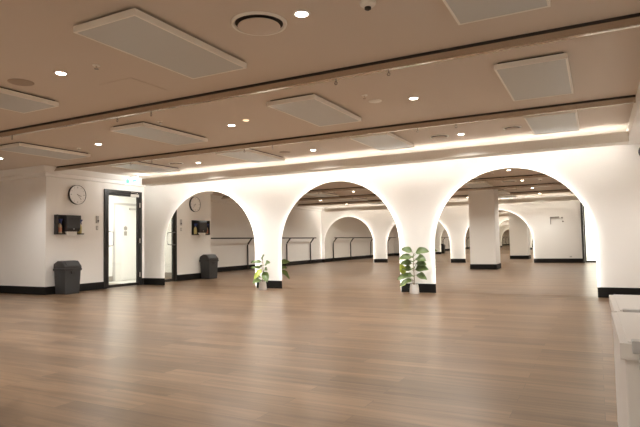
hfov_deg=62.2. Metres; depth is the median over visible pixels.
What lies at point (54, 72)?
recessed light
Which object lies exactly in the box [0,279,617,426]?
floor
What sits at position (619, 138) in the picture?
pelmet
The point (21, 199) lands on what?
wall
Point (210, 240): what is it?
arched mirror
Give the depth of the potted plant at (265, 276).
10.76 m
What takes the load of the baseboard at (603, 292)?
attached to the wall at (605, 179)
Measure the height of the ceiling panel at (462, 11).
0.065 m
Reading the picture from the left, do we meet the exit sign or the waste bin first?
the waste bin
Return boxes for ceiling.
[0,0,639,177]
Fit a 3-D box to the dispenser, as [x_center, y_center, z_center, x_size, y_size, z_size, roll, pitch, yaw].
[-5.136,0.208,10.967,0.150,0.344,0.320,-3,-3,27]
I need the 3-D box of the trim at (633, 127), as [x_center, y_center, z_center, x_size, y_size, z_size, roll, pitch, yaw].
[2.143,-1.402,2.719,0.490,0.190,12.170,-3,-3,27]
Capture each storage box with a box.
[609,294,639,426]
[611,312,639,426]
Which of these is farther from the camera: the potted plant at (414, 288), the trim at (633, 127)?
the potted plant at (414, 288)
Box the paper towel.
[65,231,76,235]
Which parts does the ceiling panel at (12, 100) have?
mounting frame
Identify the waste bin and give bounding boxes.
[53,260,81,294]
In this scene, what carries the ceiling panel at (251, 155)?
attached to the ceiling
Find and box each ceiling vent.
[168,162,183,165]
[231,11,286,35]
[429,134,448,139]
[503,125,521,130]
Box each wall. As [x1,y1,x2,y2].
[0,177,41,286]
[41,177,143,286]
[109,195,135,280]
[144,144,639,287]
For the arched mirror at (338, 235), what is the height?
2.134 m
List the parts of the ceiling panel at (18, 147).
mounting frame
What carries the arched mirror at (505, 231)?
on the floor
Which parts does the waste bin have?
lid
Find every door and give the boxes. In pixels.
[103,189,141,288]
[112,202,135,280]
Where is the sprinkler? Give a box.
[92,64,100,69]
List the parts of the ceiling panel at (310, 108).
mounting frame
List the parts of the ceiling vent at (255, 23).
plate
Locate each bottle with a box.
[58,219,62,232]
[78,220,82,232]
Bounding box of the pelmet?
[142,132,628,185]
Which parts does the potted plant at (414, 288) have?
stem, pot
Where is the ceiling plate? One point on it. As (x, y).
(373, 100)
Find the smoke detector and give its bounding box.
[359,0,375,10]
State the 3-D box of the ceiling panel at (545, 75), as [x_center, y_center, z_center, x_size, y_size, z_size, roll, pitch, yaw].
[2.147,-1.329,5.259,0.610,0.065,1.280,-3,-3,27]
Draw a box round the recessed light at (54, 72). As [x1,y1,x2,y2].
[53,71,67,74]
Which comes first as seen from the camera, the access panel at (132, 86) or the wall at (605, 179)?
the access panel at (132, 86)
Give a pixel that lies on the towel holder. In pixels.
(70, 224)
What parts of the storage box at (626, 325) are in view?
lid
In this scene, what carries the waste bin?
on the floor
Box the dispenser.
[62,215,79,231]
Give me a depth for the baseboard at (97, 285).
11.35 m
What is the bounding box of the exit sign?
[125,175,138,183]
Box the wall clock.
[68,185,85,204]
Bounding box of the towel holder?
[54,214,83,235]
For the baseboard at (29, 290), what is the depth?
10.78 m
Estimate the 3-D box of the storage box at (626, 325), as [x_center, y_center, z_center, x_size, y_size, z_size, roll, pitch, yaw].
[1.275,0.689,1.667,0.585,0.656,0.708,-3,-3,27]
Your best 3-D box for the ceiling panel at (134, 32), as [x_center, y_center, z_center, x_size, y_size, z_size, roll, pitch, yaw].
[-1.210,-1.321,4.245,0.610,0.065,1.280,-3,-3,27]
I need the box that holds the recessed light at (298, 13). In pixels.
[293,10,309,17]
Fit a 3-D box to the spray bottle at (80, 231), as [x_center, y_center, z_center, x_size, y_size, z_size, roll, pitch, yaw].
[-5.037,0.273,11.161,0.120,0.290,0.081,-3,-3,27]
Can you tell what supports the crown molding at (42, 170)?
attached to the wall
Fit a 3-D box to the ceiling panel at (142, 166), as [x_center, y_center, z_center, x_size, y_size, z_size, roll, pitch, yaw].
[-3.489,-0.933,10.700,0.610,0.065,1.280,-3,-3,27]
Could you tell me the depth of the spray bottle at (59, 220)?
10.73 m
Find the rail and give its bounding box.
[54,95,635,170]
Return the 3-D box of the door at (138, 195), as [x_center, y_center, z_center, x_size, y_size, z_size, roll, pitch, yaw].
[-4.556,0.580,12.271,0.187,2.220,1.095,-3,-3,27]
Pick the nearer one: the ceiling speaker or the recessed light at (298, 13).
the recessed light at (298, 13)
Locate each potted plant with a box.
[251,254,269,289]
[397,247,428,293]
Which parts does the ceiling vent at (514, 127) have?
plate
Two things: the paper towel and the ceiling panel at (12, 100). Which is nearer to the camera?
the ceiling panel at (12, 100)
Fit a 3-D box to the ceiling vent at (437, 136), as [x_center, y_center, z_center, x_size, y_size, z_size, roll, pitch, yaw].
[1.844,-1.179,8.210,0.300,0.035,0.300,-3,-3,27]
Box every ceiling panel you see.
[0,87,58,112]
[0,142,90,159]
[73,8,246,78]
[110,122,207,144]
[111,162,180,172]
[216,149,284,162]
[267,94,360,126]
[349,132,413,150]
[442,0,550,24]
[494,52,572,100]
[524,110,578,134]
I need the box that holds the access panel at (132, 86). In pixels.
[99,77,167,95]
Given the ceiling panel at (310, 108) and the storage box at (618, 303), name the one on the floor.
the storage box at (618, 303)
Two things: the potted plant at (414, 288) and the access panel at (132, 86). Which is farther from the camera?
the potted plant at (414, 288)
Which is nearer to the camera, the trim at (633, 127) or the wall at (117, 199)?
the trim at (633, 127)
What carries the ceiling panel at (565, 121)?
attached to the ceiling
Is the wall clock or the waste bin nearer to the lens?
the waste bin
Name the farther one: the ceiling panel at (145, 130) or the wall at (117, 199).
the wall at (117, 199)
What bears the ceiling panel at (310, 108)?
attached to the ceiling
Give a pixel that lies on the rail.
(629, 99)
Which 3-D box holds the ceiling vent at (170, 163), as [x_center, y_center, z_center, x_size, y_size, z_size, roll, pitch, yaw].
[-2.832,-0.974,10.438,0.300,0.035,0.300,-3,-3,27]
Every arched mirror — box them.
[165,191,255,287]
[282,181,400,291]
[435,168,597,296]
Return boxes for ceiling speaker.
[7,78,33,85]
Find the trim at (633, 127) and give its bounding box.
[626,82,639,144]
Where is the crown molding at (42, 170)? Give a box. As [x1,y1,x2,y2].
[0,165,145,186]
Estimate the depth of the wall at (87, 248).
11.24 m
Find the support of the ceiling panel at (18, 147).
attached to the ceiling
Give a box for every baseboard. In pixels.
[0,285,45,294]
[46,278,143,294]
[144,278,639,297]
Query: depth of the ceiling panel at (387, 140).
8.24 m
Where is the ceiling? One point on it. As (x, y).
(38, 39)
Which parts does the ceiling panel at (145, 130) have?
mounting frame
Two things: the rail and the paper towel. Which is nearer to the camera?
the rail
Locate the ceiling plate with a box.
[369,99,381,102]
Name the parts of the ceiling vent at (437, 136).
plate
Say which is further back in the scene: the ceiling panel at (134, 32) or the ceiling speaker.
the ceiling speaker
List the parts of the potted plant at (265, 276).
pot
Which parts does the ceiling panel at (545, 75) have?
mounting frame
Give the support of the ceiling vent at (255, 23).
in the ceiling
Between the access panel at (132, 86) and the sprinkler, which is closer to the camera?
the sprinkler
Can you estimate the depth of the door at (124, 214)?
14.54 m
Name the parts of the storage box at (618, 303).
lid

